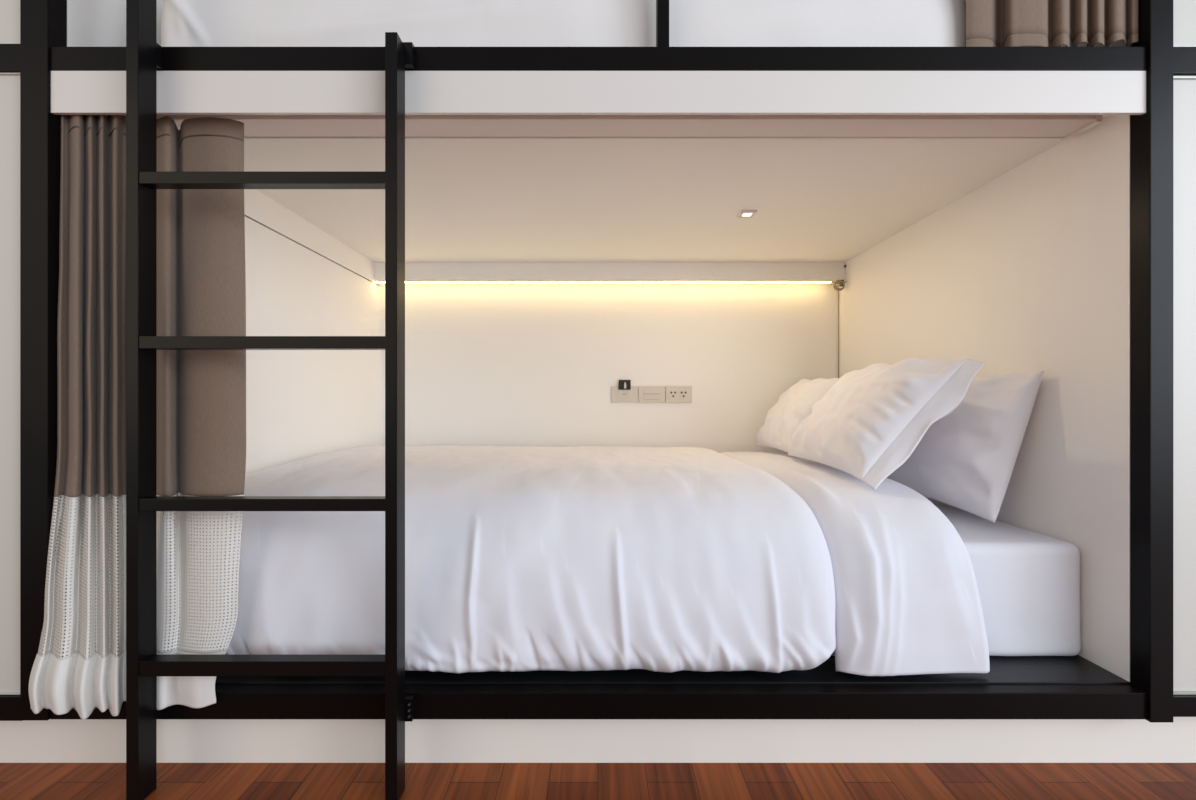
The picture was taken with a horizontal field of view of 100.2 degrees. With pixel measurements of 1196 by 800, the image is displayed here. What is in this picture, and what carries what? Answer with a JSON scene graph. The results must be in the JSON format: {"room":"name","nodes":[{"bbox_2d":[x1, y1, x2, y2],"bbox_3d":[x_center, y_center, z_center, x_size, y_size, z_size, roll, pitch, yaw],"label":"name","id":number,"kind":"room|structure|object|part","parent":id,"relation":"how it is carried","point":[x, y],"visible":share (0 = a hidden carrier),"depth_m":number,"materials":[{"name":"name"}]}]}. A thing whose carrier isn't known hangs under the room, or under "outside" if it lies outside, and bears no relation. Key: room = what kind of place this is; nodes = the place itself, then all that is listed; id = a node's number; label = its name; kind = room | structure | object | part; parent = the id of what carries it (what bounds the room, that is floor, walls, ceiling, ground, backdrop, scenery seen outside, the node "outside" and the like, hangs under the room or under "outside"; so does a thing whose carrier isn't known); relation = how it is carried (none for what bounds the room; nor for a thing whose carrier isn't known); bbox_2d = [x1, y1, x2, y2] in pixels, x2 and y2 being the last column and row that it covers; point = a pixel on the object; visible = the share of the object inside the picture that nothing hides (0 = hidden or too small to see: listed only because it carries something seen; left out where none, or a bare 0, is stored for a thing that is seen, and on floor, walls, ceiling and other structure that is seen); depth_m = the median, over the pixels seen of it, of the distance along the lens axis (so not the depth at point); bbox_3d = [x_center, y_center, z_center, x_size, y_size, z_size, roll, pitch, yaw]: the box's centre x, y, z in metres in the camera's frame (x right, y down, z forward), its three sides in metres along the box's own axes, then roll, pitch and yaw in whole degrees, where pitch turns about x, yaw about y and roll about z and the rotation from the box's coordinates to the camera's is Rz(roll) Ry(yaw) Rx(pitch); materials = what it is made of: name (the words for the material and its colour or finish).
{"room":"dormitory","nodes":[
{"label":"dormitory","id":0,"kind":"room"},
{"bbox_2d":[67,0,163,46],"bbox_3d":[-1.042,-1.268,1.549,0.035,1.205,1.166,0,0,0],"label":"wall","id":1,"kind":"structure","parent":0,"point":[90,23],"depth_m":1.03,"materials":[{"name":"white paint"}]},
{"bbox_2d":[120,189,379,650],"bbox_3d":[-0.947,-0.014,1.571,0.036,1.116,1.122,0,0,0],"label":"wall","id":2,"kind":"structure","parent":0,"point":[302,280],"depth_m":1.58,"materials":[{"name":"white paint"}]},
{"bbox_2d":[0,763,1195,799],"bbox_3d":[0.000,0.745,-0.820,5.200,0.060,3.690,0,0,0],"label":"floor","id":3,"kind":"structure","parent":0,"point":[18,781],"depth_m":0.93,"materials":[{"name":"red wood"}]},
{"bbox_2d":[126,0,414,799],"bbox_3d":[-0.588,-0.448,0.909,0.491,2.325,0.051,0,0,0],"label":"ladder","id":4,"kind":"object","parent":3,"relation":"on","point":[143,52],"visible":1,"depth_m":0.88,"materials":[{"name":"black metal"}]},
{"bbox_3d":[-0.823,-0.448,0.902,0.021,2.325,0.038,0,0,0],"label":"rail","id":5,"kind":"part","parent":4,"relation":"part of","materials":[{"name":"black metal"}]},
{"bbox_3d":[-0.366,0.033,0.902,0.021,1.365,0.038,0,0,0],"label":"rail","id":6,"kind":"part","parent":4,"relation":"part of","materials":[{"name":"black metal"}]},
{"bbox_2d":[380,281,838,453],"bbox_3d":[0.004,-0.650,2.162,2.167,2.560,0.060,0,0,0],"label":"wall","id":7,"kind":"structure","parent":0,"point":[487,364],"depth_m":2.13,"materials":[{"name":"white paint"}]},
{"bbox_2d":[0,0,1195,721],"bbox_3d":[0.000,-0.665,1.530,5.200,2.530,1.202,0,0,0],"label":"bunk bed","id":8,"kind":"object","parent":7,"relation":"attached to","point":[57,79],"visible":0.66,"depth_m":0.94,"materials":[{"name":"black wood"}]},
{"bbox_2d":[0,73,19,694],"bbox_3d":[-1.838,-0.031,0.950,1.523,1.170,0.018,0,0,0],"label":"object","id":9,"kind":"object","parent":8,"relation":"attached to","point":[9,82],"visible":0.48,"depth_m":0.94,"materials":[{"name":"grey laminate"}]},
{"bbox_2d":[0,0,19,43],"bbox_3d":[-1.838,-1.279,0.950,1.523,1.222,0.018,0,0,0],"label":"panel","id":10,"kind":"object","parent":8,"relation":"attached to","point":[9,9],"visible":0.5,"depth_m":0.94,"materials":[{"name":"grey laminate"}]},
{"bbox_3d":[-1.838,0.578,0.950,1.524,0.045,0.030,0,0,0],"label":"bed rail","id":11,"kind":"part","parent":8,"relation":"part of","materials":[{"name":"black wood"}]},
{"bbox_3d":[-1.050,-0.666,0.948,0.051,2.527,0.034,0,0,0],"label":"post","id":12,"kind":"part","parent":8,"relation":"part of","materials":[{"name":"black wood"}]},
{"bbox_3d":[0.001,0.573,0.950,2.051,0.050,0.030,0,0,0],"label":"bed rail","id":13,"kind":"part","parent":8,"relation":"part of","materials":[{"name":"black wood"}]},
{"bbox_2d":[831,500,1080,655],"bbox_3d":[0.050,0.418,1.582,1.944,0.252,1.075,0,0,0],"label":"mattress","id":14,"kind":"object","parent":8,"relation":"on","point":[1028,582],"visible":0.09,"depth_m":1.05,"materials":[{"name":"white fabric"}]},
{"bbox_2d":[157,445,989,675],"bbox_3d":[-0.067,0.355,1.521,1.678,0.364,1.157,0,0,0],"label":"duvet","id":15,"kind":"object","parent":14,"relation":"on","point":[518,558],"visible":0.91,"depth_m":0.98,"materials":[{"name":"white fabric"}]},
{"bbox_2d":[757,378,839,452],"bbox_3d":[0.756,0.054,1.890,0.230,0.274,0.400,0,0,0],"label":"pillow","id":16,"kind":"object","parent":15,"relation":"on","point":[795,404],"visible":0.66,"depth_m":1.81,"materials":[{"name":"white fabric"}]},
{"bbox_2d":[788,358,984,489],"bbox_3d":[0.734,0.049,1.396,0.288,0.310,0.562,0,0,0],"label":"pillow","id":17,"kind":"object","parent":15,"relation":"on","point":[874,417],"visible":1,"depth_m":1.20,"materials":[{"name":"white fabric"}]},
{"bbox_2d":[887,371,1043,522],"bbox_3d":[0.948,0.106,1.410,0.180,0.344,0.560,0,0,0],"label":"pillow","id":18,"kind":"object","parent":14,"relation":"on","point":[965,460],"visible":0.55,"depth_m":1.20,"materials":[{"name":"white fabric"}]},
{"bbox_2d":[966,0,1137,46],"bbox_3d":[0.868,-1.240,0.967,0.314,1.140,0.044,0,0,0],"label":"curtain","id":19,"kind":"object","parent":8,"relation":"hanging from","point":[989,23],"visible":0.84,"depth_m":0.95,"materials":[{"name":"beige fabric"}]},
{"bbox_3d":[1.048,-0.665,0.947,0.043,2.530,0.036,0,0,0],"label":"post","id":20,"kind":"part","parent":8,"relation":"part of","materials":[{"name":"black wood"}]},
{"bbox_2d":[1173,76,1195,694],"bbox_3d":[1.835,-0.028,0.950,1.530,1.165,0.018,0,0,0],"label":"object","id":21,"kind":"object","parent":8,"relation":"attached to","point":[1184,87],"visible":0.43,"depth_m":0.94,"materials":[{"name":"grey laminate"}]},
{"bbox_2d":[1173,0,1195,46],"bbox_3d":[1.835,-1.276,0.950,1.530,1.228,0.018,0,0,0],"label":"panel","id":22,"kind":"object","parent":8,"relation":"attached to","point":[1184,11],"visible":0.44,"depth_m":0.94,"materials":[{"name":"grey laminate"}]},
{"bbox_3d":[1.835,0.574,0.950,1.530,0.037,0.030,0,0,0],"label":"bed rail","id":23,"kind":"part","parent":8,"relation":"part of","materials":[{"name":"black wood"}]},
{"bbox_2d":[375,265,846,377],"bbox_3d":[0.054,-0.235,2.092,1.960,0.650,0.076,0,0,0],"label":"strip light","id":24,"kind":"object","parent":7,"relation":"attached to","point":[840,282],"visible":0.98,"depth_m":2.08,"materials":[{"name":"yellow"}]},
{"bbox_2d":[376,281,830,282],"bbox_3d":[0.023,-0.491,2.084,1.894,0.004,0.012,0,0,0],"label":"diffuser","id":25,"kind":"object","parent":24,"relation":"attached to","point":[376,281],"depth_m":2.08,"materials":[{"name":"white"}]},
{"bbox_2d":[611,386,691,402],"bbox_3d":[0.227,-0.023,2.125,0.339,0.068,0.011,0,0,0],"label":"socket plate","id":26,"kind":"object","parent":7,"relation":"attached to","point":[641,394],"visible":1,"depth_m":2.12,"materials":[{"name":"beige plastic"}]},
{"bbox_2d":[618,388,630,399],"bbox_3d":[0.113,-0.025,2.123,0.055,0.050,0.004,0,0,0],"label":"switch","id":27,"kind":"object","parent":26,"relation":"attached to","point":[622,394],"depth_m":2.12,"materials":[{"name":"beige plastic"}]},
{"bbox_2d":[619,380,630,389],"bbox_3d":[0.113,-0.064,2.118,0.051,0.042,0.005,0,0,0],"label":"tag","id":28,"kind":"object","parent":26,"relation":"attached to","point":[623,384],"visible":1,"depth_m":2.12,"materials":[{"name":"black plastic"}]},
{"bbox_2d":[669,390,676,398],"bbox_3d":[0.319,-0.025,2.123,0.034,0.040,0.004,0,0,0],"label":"outlet","id":29,"kind":"object","parent":26,"relation":"attached to","point":[672,393],"depth_m":2.12,"materials":[{"name":"beige plastic"}]},
{"bbox_2d":[680,390,687,398],"bbox_3d":[0.363,-0.025,2.123,0.034,0.040,0.004,0,0,0],"label":"outlet","id":30,"kind":"object","parent":26,"relation":"attached to","point":[683,393],"depth_m":2.12,"materials":[{"name":"beige plastic"}]},
{"bbox_2d":[124,115,1108,261],"bbox_3d":[0.021,-0.587,1.548,2.082,0.030,1.167,0,0,0],"label":"ceiling","id":31,"kind":"structure","parent":0,"point":[467,200],"depth_m":1.36,"materials":[{"name":"white paint"}]},
{"bbox_2d":[157,115,1101,140],"bbox_3d":[0.043,-0.565,1.042,1.938,0.014,0.077,0,0,0],"label":"track","id":32,"kind":"object","parent":31,"relation":"attached to","point":[1065,128],"visible":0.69,"depth_m":1.03,"materials":[{"name":"beige metal"}]},
{"bbox_2d":[28,115,245,719],"bbox_3d":[-0.862,0.010,0.959,0.364,1.126,0.131,0,0,-9],"label":"curtain","id":33,"kind":"object","parent":32,"relation":"hanging from","point":[201,278],"visible":0.8,"depth_m":0.95,"materials":[{"name":"beige fabric"}]},
{"bbox_2d":[737,210,756,217],"bbox_3d":[0.456,-0.569,1.530,0.048,0.006,0.048,0,0,0],"label":"recessed light","id":34,"kind":"object","parent":31,"relation":"in","point":[744,213],"visible":1,"depth_m":1.53,"materials":[{"name":"beige metal"}]},
{"bbox_2d":[839,40,1129,681],"bbox_3d":[1.044,-0.662,1.549,0.035,2.415,1.166,0,0,0],"label":"wall","id":35,"kind":"structure","parent":0,"point":[1027,271],"depth_m":1.13,"materials":[{"name":"white paint"}]},
{"bbox_2d":[0,717,1195,762],"bbox_3d":[0.000,0.647,1.002,5.200,0.136,0.035,0,0,0],"label":"baseboard","id":36,"kind":"structure","parent":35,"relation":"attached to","point":[51,740],"depth_m":0.98,"materials":[{"name":"beige paint"}]},
{"bbox_2d":[374,262,844,280],"bbox_3d":[0.049,-0.535,2.084,1.954,0.074,0.018,0,0,0],"label":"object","id":37,"kind":"structure","parent":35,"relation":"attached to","point":[833,271],"depth_m":2.08,"materials":[{"name":"white paint"}]},
{"bbox_3d":[-0.050,-0.765,1.593,1.700,0.212,1.054,0,0,0],"label":"mattress","id":38,"kind":"object","parent":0,"visible":0},
{"bbox_2d":[161,0,965,46],"bbox_3d":[-0.065,-0.817,1.535,1.630,0.308,1.120,0,0,0],"label":"bed cover","id":39,"kind":"object","parent":38,"relation":"on","point":[184,23],"visible":0.29,"depth_m":0.98,"materials":[{"name":"white fabric"}]}
]}

